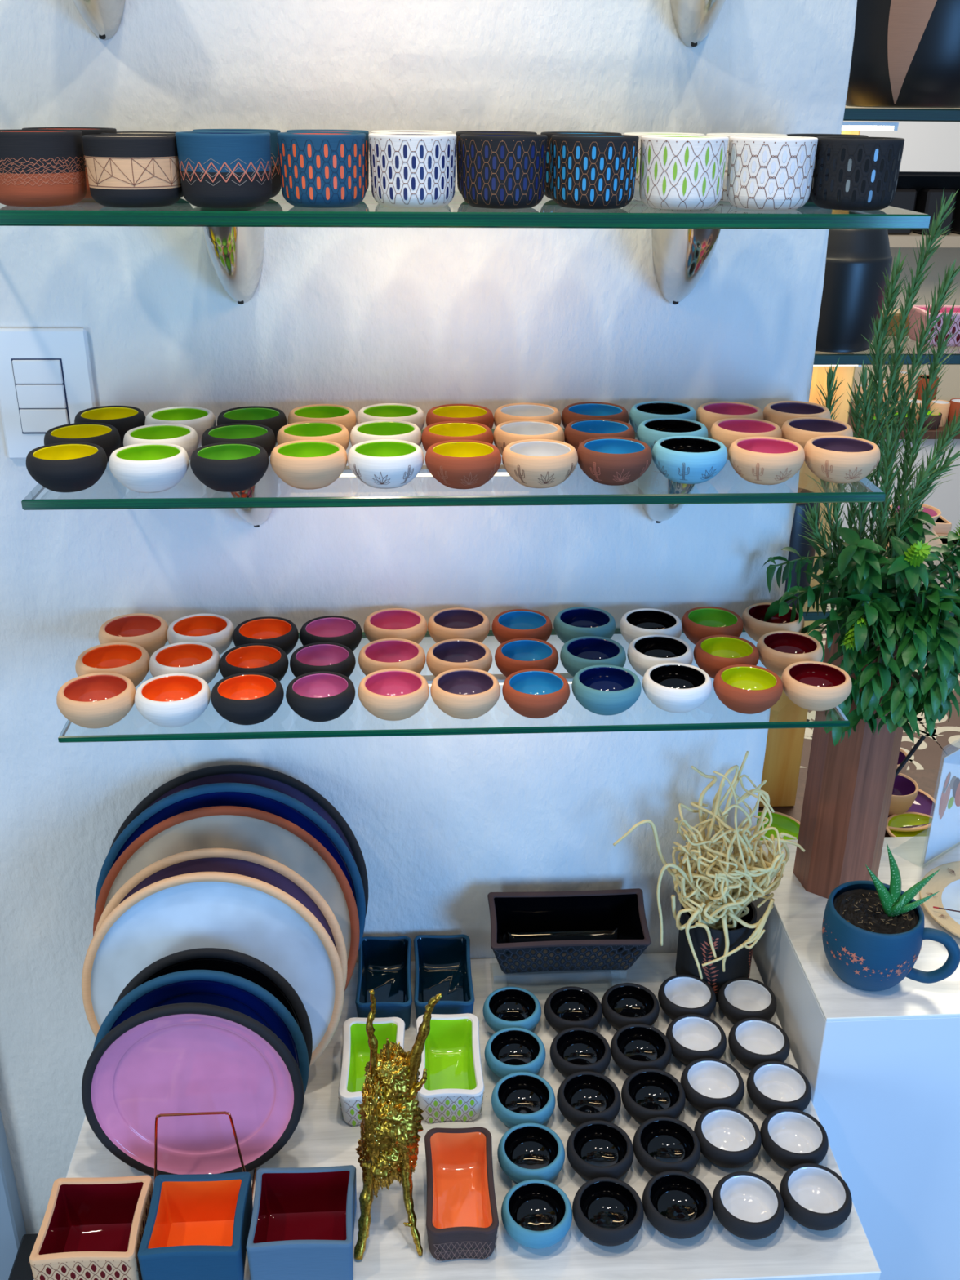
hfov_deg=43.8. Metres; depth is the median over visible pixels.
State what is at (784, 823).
bowl
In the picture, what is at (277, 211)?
glass shelf
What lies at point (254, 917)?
dinner plate
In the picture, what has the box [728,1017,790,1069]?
bowl
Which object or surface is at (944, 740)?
floor
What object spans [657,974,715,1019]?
bowl
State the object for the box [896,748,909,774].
bowl
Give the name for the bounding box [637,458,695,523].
shelf bracket
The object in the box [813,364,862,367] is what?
bar
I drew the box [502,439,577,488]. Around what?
bowl
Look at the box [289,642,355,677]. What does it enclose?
bowl
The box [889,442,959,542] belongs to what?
rosemary sprig
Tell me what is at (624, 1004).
bowl
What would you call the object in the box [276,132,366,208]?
patterned cup
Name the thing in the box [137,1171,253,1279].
rectangular planter
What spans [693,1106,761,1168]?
bowl
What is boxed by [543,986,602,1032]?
bowl
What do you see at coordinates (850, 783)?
vase
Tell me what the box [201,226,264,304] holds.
shelf bracket
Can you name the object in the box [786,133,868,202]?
patterned cup
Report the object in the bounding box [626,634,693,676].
bowl
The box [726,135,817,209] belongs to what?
patterned cup
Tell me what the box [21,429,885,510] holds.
glass shelf
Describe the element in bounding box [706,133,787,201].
patterned cup
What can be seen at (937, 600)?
basil sprig
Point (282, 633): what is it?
bowl
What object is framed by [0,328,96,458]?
light switch
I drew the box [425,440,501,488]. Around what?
bowl
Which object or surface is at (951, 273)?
rosemary sprig
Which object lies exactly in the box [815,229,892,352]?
vase
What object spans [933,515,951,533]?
rectangular planter
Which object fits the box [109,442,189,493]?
bowl
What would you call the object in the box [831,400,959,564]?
countertop
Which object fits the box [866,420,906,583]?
rosemary sprig
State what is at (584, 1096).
bowl
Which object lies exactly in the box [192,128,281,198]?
patterned cup
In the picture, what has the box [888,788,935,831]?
bowl
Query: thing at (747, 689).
bowl
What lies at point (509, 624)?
bowl
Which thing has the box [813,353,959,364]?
glass shelf
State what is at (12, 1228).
trim
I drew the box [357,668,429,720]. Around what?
bowl
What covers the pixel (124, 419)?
bowl
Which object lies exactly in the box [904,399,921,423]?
pot
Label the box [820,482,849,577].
rosemary sprig
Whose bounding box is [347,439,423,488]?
bowl
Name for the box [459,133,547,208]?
patterned cup
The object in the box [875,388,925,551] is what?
rosemary sprig
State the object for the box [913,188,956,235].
box
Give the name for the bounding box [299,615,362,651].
bowl
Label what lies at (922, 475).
rosemary sprig
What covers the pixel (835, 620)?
basil sprig
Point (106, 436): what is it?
bowl
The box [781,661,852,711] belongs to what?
bowl
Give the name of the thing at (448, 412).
bowl
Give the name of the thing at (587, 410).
bowl
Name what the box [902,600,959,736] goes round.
basil sprig
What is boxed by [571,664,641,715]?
bowl
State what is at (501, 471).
bar
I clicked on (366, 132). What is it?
patterned cup
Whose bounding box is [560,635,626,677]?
bowl
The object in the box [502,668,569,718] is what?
bowl
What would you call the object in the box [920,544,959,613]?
basil sprig
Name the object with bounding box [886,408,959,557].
rosemary sprig
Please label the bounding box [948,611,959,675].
basil sprig
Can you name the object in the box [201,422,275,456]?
bowl
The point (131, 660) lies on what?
bowl
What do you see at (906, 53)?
vase
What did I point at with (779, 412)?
bowl
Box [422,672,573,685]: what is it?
bar
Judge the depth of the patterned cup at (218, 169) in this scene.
1.24 m
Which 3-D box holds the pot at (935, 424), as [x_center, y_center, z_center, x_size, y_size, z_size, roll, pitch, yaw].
[2.103,-1.028,5.587,0.100,0.070,0.100,-1,24,-3]
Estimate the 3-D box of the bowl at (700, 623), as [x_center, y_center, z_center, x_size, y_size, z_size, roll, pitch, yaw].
[0.337,-0.014,1.740,0.088,0.043,0.088,-14,28,-29]
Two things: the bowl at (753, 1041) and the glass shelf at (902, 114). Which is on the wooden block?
the glass shelf at (902, 114)
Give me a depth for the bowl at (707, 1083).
1.75 m
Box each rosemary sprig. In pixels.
[797,502,843,582]
[804,357,844,575]
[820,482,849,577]
[840,377,868,559]
[846,248,907,535]
[846,360,883,539]
[850,311,896,559]
[864,187,958,542]
[866,258,959,557]
[866,335,911,544]
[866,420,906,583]
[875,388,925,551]
[883,448,942,588]
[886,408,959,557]
[887,299,959,555]
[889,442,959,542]
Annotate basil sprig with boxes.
[762,534,856,592]
[764,570,860,623]
[800,589,883,662]
[823,630,874,746]
[828,527,895,597]
[838,588,900,652]
[842,599,905,733]
[874,600,933,742]
[875,506,935,586]
[880,535,940,611]
[881,577,959,637]
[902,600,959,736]
[911,519,959,591]
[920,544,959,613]
[920,612,959,721]
[947,586,959,626]
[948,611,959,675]
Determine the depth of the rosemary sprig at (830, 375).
1.66 m
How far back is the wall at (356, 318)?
1.65 m
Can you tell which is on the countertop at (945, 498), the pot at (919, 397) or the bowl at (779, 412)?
the pot at (919, 397)
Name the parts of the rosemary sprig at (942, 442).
stem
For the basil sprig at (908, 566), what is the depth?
1.67 m
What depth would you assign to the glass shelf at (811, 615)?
2.20 m
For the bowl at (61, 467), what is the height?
0.043 m
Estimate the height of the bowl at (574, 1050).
0.044 m
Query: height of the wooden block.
0.335 m
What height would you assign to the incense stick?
0.014 m
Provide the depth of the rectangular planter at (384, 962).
1.96 m
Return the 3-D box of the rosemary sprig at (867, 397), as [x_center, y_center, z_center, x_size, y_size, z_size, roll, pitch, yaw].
[0.538,-0.202,1.708,0.074,0.398,0.056,-1,24,-3]
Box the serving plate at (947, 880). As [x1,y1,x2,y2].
[919,861,959,937]
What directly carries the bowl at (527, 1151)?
on the countertop at (322, 1136)
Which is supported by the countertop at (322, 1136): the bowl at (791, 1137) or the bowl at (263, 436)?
the bowl at (791, 1137)
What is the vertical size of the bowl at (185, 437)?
0.043 m
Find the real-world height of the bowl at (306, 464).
0.043 m
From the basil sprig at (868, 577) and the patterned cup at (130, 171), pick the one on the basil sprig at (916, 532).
the basil sprig at (868, 577)
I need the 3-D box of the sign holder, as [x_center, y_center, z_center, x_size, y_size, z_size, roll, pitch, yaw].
[0.806,0.253,2.070,0.170,0.235,0.064,-18,30,-35]
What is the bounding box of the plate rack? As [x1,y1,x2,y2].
[154,1111,256,1199]
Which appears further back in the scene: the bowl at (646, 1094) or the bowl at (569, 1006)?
the bowl at (569, 1006)
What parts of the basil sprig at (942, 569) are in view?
stem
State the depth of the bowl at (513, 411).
1.60 m
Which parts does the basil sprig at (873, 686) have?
stem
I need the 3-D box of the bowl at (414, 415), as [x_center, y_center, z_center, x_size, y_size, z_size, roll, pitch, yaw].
[-0.118,-0.283,1.581,0.090,0.043,0.090,7,25,13]
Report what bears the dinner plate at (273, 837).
in the plate rack
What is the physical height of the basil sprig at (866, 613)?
0.108 m
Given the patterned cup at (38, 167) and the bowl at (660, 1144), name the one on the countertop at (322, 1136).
the bowl at (660, 1144)
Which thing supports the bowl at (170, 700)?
on the glass shelf at (845, 722)
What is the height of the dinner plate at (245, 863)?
0.361 m
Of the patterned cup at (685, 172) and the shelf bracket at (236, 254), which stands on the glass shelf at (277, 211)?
the patterned cup at (685, 172)
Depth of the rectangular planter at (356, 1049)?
1.78 m
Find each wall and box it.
[0,0,857,1234]
[844,105,959,401]
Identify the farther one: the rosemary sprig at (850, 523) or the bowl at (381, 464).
the rosemary sprig at (850, 523)
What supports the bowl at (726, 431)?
on the glass shelf at (876, 495)
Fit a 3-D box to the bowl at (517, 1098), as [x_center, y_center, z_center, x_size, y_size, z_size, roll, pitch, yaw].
[0.062,0.665,1.710,0.092,0.044,0.092,9,26,18]
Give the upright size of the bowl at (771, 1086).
0.044 m
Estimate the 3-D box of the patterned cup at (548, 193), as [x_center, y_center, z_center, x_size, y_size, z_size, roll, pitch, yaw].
[0.118,-0.558,1.409,0.095,0.073,0.094,6,25,13]
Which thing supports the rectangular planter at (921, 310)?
on the glass shelf at (954, 358)
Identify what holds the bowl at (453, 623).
on the glass shelf at (845, 722)
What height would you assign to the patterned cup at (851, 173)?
0.073 m
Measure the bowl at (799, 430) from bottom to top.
0.043 m
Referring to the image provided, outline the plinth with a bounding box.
[751,835,959,1279]
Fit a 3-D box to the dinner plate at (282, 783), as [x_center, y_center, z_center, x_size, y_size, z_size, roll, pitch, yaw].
[-0.380,0.394,1.864,0.410,0.395,0.121,-1,24,-3]
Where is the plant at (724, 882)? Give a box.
[613,751,804,978]
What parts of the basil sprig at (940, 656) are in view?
stem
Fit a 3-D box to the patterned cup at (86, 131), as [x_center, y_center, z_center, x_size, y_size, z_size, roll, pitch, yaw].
[-0.468,-0.549,1.375,0.103,0.073,0.103,18,30,34]
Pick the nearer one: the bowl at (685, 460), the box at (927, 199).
the bowl at (685, 460)
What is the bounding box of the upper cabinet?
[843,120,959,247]
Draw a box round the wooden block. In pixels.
[841,129,860,134]
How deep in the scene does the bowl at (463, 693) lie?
1.52 m
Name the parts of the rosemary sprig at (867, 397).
stem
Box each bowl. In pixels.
[26,441,107,492]
[44,422,120,462]
[56,672,136,728]
[74,405,146,448]
[75,642,150,687]
[97,613,168,657]
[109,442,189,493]
[123,423,199,459]
[134,673,210,727]
[144,406,216,447]
[148,641,220,684]
[166,613,234,654]
[190,441,268,492]
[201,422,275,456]
[210,672,284,724]
[217,405,287,443]
[219,643,288,681]
[232,616,298,655]
[270,440,347,489]
[276,421,350,450]
[285,671,355,721]
[287,404,356,435]
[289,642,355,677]
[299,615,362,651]
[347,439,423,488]
[350,419,422,446]
[356,403,425,431]
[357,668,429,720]
[358,638,426,675]
[363,608,426,644]
[421,421,493,451]
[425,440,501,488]
[426,404,493,430]
[426,638,492,677]
[427,607,489,643]
[430,667,500,719]
[483,986,541,1032]
[484,1027,545,1078]
[491,608,552,644]
[491,1071,555,1127]
[493,402,561,427]
[493,419,564,454]
[494,637,558,677]
[497,1122,564,1182]
[501,1179,572,1248]
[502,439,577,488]
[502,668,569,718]
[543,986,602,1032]
[550,1026,611,1077]
[553,606,615,643]
[556,1071,621,1126]
[560,401,628,428]
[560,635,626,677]
[564,418,635,452]
[566,1120,633,1180]
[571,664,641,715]
[572,1177,644,1246]
[577,436,652,485]
[600,982,659,1030]
[610,1023,671,1075]
[619,608,682,644]
[621,1068,685,1123]
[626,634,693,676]
[629,400,697,432]
[632,1116,700,1175]
[636,417,707,454]
[642,662,711,712]
[642,1170,713,1239]
[652,435,727,484]
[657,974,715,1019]
[666,1013,726,1064]
[680,1057,744,1112]
[681,606,742,644]
[693,635,759,679]
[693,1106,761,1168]
[696,401,764,438]
[710,417,782,459]
[711,1171,784,1239]
[713,664,782,714]
[717,977,776,1023]
[728,436,804,484]
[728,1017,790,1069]
[741,602,804,642]
[746,1061,811,1115]
[755,631,822,675]
[756,810,799,839]
[760,1108,828,1168]
[763,400,831,429]
[779,1163,852,1231]
[781,417,853,448]
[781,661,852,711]
[804,435,879,483]
[885,812,933,836]
[888,773,918,815]
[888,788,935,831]
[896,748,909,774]
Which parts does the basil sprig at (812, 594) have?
stem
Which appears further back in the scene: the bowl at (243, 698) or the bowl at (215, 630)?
the bowl at (215, 630)
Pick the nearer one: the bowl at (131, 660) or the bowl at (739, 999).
the bowl at (131, 660)
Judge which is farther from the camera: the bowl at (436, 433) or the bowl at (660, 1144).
the bowl at (660, 1144)
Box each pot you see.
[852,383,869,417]
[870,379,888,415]
[893,412,907,429]
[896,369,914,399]
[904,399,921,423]
[915,374,938,409]
[919,410,942,429]
[929,400,950,426]
[947,398,959,426]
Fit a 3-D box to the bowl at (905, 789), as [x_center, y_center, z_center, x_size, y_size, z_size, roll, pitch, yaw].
[0.852,0.324,2.480,0.104,0.063,0.104,-1,24,-3]
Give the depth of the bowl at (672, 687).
1.54 m
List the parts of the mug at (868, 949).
handle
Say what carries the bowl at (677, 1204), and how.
on the countertop at (322, 1136)
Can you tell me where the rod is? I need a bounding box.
[894,734,925,777]
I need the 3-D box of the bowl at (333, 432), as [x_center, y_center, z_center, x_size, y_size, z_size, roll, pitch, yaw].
[-0.207,-0.242,1.490,0.090,0.043,0.090,-2,25,-6]
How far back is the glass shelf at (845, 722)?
1.51 m
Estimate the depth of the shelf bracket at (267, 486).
1.59 m
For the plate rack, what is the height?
0.158 m
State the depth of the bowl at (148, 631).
1.69 m
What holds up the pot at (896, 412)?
on the countertop at (945, 498)
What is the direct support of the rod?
in the bowl at (905, 789)
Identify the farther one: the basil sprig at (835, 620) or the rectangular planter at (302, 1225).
the basil sprig at (835, 620)
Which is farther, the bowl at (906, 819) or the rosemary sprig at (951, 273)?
the bowl at (906, 819)
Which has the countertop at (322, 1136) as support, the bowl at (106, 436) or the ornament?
the ornament
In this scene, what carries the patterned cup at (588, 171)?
on the glass shelf at (277, 211)
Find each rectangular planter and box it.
[27,1175,153,1279]
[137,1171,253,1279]
[246,1164,356,1279]
[337,1017,404,1125]
[355,936,412,1029]
[413,933,474,1019]
[415,1013,487,1123]
[424,1126,498,1261]
[487,888,651,973]
[908,305,959,353]
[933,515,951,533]
[937,533,959,585]
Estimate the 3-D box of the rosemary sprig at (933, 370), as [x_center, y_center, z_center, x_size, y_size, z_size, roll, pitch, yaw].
[0.628,-0.239,1.726,0.071,0.493,0.050,-1,24,-3]
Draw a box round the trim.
[0,1109,26,1279]
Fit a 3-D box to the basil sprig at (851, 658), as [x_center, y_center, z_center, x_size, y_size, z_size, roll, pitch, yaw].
[0.563,0.049,1.787,0.058,0.215,0.150,19,30,35]
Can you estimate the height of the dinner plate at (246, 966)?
0.272 m
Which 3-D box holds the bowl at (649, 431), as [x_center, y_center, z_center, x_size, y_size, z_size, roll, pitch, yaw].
[0.245,-0.253,1.523,0.090,0.043,0.090,7,25,15]
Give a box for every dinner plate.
[81,871,344,1066]
[81,1002,304,1176]
[93,805,359,991]
[93,848,346,987]
[93,969,309,1094]
[94,782,365,950]
[109,764,368,915]
[113,947,312,1065]
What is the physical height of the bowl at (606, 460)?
0.043 m
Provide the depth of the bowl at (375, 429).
1.51 m
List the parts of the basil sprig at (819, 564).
stem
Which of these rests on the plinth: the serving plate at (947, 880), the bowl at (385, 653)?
the serving plate at (947, 880)
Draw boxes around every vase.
[675,902,756,999]
[793,631,915,898]
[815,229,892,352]
[845,0,959,108]
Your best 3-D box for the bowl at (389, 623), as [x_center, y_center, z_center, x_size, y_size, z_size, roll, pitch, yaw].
[-0.121,-0.010,1.719,0.091,0.044,0.091,6,25,11]
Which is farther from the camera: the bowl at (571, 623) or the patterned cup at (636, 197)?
the bowl at (571, 623)
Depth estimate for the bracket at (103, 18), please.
1.39 m
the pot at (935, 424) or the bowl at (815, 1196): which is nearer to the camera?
the bowl at (815, 1196)
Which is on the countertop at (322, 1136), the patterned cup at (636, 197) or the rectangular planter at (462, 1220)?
the rectangular planter at (462, 1220)
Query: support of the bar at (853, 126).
attached to the glass shelf at (902, 114)
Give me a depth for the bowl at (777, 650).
1.65 m
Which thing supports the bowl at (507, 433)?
on the glass shelf at (876, 495)
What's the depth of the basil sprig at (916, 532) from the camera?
1.73 m
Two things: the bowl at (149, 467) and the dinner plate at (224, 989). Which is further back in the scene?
the dinner plate at (224, 989)
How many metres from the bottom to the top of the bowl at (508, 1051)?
0.044 m
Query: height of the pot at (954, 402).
0.120 m
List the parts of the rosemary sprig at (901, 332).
stem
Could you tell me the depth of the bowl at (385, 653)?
1.64 m
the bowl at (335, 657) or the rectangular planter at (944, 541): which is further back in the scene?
the rectangular planter at (944, 541)
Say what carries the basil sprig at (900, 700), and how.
hanging from the basil sprig at (866, 613)
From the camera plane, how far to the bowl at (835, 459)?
1.42 m
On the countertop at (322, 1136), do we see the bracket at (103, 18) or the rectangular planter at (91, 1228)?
the rectangular planter at (91, 1228)
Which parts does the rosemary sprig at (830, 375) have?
stem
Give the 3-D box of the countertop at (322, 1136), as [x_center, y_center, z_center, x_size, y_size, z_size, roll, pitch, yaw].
[-0.044,1.014,1.905,1.055,0.750,0.623,-1,24,-3]
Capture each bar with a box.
[339,464,510,476]
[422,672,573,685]
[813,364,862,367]
[841,121,898,130]
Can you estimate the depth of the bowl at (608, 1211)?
1.55 m
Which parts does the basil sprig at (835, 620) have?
stem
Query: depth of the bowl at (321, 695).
1.51 m
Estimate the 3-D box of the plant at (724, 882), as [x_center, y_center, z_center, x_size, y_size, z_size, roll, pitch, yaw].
[0.360,0.346,1.884,0.300,0.375,0.132,4,25,7]
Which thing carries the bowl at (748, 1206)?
on the countertop at (322, 1136)
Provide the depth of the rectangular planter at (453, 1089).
1.77 m
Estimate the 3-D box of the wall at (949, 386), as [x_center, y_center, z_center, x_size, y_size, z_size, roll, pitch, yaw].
[1.054,-2.202,5.758,5.500,3.450,0.100,-1,24,-3]
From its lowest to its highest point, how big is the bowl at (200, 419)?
0.043 m
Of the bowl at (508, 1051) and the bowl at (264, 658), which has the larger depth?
the bowl at (508, 1051)
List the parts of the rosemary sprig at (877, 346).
stem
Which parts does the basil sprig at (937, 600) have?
stem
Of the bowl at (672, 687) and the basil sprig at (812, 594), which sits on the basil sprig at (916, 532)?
the basil sprig at (812, 594)
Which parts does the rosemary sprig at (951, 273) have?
stem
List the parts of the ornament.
leg, arm, leg, arm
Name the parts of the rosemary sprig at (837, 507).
stem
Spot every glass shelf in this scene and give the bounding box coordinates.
[0,191,930,229]
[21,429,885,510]
[57,626,849,742]
[803,587,840,621]
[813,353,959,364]
[843,106,959,121]
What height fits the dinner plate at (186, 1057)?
0.285 m
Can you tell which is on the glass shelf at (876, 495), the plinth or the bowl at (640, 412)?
the bowl at (640, 412)
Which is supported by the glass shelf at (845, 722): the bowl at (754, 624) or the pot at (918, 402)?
the bowl at (754, 624)
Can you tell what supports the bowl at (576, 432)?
on the glass shelf at (876, 495)
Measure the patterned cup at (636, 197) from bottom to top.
0.079 m
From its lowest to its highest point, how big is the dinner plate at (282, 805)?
0.395 m
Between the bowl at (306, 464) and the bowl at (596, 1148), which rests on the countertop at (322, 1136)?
the bowl at (596, 1148)
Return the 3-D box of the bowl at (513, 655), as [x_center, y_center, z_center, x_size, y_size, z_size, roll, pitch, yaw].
[0.064,0.032,1.632,0.087,0.042,0.087,-11,27,-24]
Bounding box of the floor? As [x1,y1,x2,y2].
[799,575,959,772]
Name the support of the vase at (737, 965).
on the countertop at (322, 1136)
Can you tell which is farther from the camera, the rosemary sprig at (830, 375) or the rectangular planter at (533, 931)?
the rectangular planter at (533, 931)
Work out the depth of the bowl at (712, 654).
1.65 m
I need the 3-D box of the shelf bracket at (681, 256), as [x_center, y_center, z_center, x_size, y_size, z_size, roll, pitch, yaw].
[0.265,-0.477,1.512,0.072,0.124,0.150,-1,24,-3]
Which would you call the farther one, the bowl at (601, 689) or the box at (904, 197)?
the box at (904, 197)
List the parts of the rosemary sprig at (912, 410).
stem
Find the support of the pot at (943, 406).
on the countertop at (945, 498)
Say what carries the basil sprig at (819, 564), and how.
on the basil sprig at (916, 532)
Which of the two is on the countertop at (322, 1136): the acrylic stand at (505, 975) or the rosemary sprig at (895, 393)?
the acrylic stand at (505, 975)
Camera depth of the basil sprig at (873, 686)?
1.72 m
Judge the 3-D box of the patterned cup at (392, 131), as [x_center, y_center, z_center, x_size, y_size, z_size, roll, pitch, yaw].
[-0.079,-0.555,1.397,0.094,0.073,0.095,-5,25,-13]
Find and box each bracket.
[72,0,124,39]
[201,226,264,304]
[226,441,278,527]
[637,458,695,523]
[652,228,720,304]
[670,0,725,48]
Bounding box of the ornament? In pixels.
[354,989,442,1259]
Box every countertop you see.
[33,952,881,1279]
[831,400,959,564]
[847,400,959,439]
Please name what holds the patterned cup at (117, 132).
on the glass shelf at (277, 211)
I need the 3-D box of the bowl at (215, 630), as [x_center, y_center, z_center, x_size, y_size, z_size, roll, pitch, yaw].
[-0.394,-0.001,1.690,0.093,0.045,0.093,-2,25,-6]
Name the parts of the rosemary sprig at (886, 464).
stem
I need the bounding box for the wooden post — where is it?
[759,351,855,807]
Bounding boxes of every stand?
[489,933,508,986]
[758,768,942,837]
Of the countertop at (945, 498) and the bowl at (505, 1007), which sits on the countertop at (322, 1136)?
the bowl at (505, 1007)
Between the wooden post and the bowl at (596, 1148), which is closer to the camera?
the bowl at (596, 1148)
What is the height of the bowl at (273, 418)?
0.043 m
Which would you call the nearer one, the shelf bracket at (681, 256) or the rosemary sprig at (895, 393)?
the shelf bracket at (681, 256)
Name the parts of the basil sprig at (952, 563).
stem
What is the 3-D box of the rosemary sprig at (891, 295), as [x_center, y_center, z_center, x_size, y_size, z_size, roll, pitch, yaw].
[0.559,-0.277,1.729,0.048,0.558,0.052,14,28,28]
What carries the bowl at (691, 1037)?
on the countertop at (322, 1136)
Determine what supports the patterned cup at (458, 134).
on the glass shelf at (277, 211)
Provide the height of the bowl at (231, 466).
0.043 m
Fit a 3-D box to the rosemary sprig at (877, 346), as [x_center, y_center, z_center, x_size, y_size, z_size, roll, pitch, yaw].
[0.549,-0.229,1.717,0.059,0.480,0.051,11,26,21]
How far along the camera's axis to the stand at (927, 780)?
2.60 m
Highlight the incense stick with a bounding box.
[933,906,959,912]
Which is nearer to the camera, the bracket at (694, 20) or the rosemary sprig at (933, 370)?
the bracket at (694, 20)
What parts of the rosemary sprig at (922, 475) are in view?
stem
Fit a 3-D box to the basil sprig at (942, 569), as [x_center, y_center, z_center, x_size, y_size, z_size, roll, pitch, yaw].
[0.662,-0.093,1.742,0.117,0.215,0.100,-1,24,-3]
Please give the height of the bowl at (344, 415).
0.043 m
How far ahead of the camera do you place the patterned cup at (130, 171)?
1.24 m
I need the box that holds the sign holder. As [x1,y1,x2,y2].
[924,749,959,863]
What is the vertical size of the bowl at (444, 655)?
0.043 m
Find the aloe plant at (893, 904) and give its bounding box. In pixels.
[865,843,940,916]
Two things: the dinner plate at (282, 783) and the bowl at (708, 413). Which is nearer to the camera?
the bowl at (708, 413)
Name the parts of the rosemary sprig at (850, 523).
stem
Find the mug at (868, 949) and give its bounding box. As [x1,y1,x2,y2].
[822,880,959,991]
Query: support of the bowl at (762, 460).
on the glass shelf at (876, 495)
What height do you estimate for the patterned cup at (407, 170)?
0.073 m
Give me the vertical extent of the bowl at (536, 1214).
0.044 m
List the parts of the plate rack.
rail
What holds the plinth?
on the floor
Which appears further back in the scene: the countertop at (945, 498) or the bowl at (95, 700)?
the countertop at (945, 498)
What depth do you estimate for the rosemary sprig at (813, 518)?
1.72 m
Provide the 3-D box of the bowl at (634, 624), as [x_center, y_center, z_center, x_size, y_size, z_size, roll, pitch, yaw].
[0.247,-0.011,1.729,0.090,0.043,0.090,-2,25,-6]
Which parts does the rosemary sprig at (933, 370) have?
stem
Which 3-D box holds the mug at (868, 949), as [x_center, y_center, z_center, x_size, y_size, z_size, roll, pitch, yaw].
[0.599,0.446,1.776,0.181,0.122,0.141,-1,24,-3]
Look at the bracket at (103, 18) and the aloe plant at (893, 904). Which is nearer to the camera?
the bracket at (103, 18)
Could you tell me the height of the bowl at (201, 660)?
0.045 m
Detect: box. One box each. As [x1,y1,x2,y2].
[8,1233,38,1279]
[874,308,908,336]
[887,187,916,235]
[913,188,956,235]
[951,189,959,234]
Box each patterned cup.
[0,128,86,206]
[22,127,116,198]
[81,133,182,208]
[100,131,183,197]
[175,131,271,208]
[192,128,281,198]
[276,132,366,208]
[286,129,368,192]
[368,132,456,208]
[371,129,453,133]
[455,130,537,195]
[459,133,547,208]
[540,131,622,199]
[551,133,639,208]
[623,132,705,200]
[639,134,728,210]
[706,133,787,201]
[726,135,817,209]
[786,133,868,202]
[810,136,904,210]
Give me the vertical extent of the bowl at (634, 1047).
0.044 m
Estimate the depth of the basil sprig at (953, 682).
1.74 m
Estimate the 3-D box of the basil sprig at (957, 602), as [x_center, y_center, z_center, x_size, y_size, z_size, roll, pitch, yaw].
[0.682,-0.041,1.772,0.155,0.097,0.090,-1,24,-3]
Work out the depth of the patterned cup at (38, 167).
1.24 m

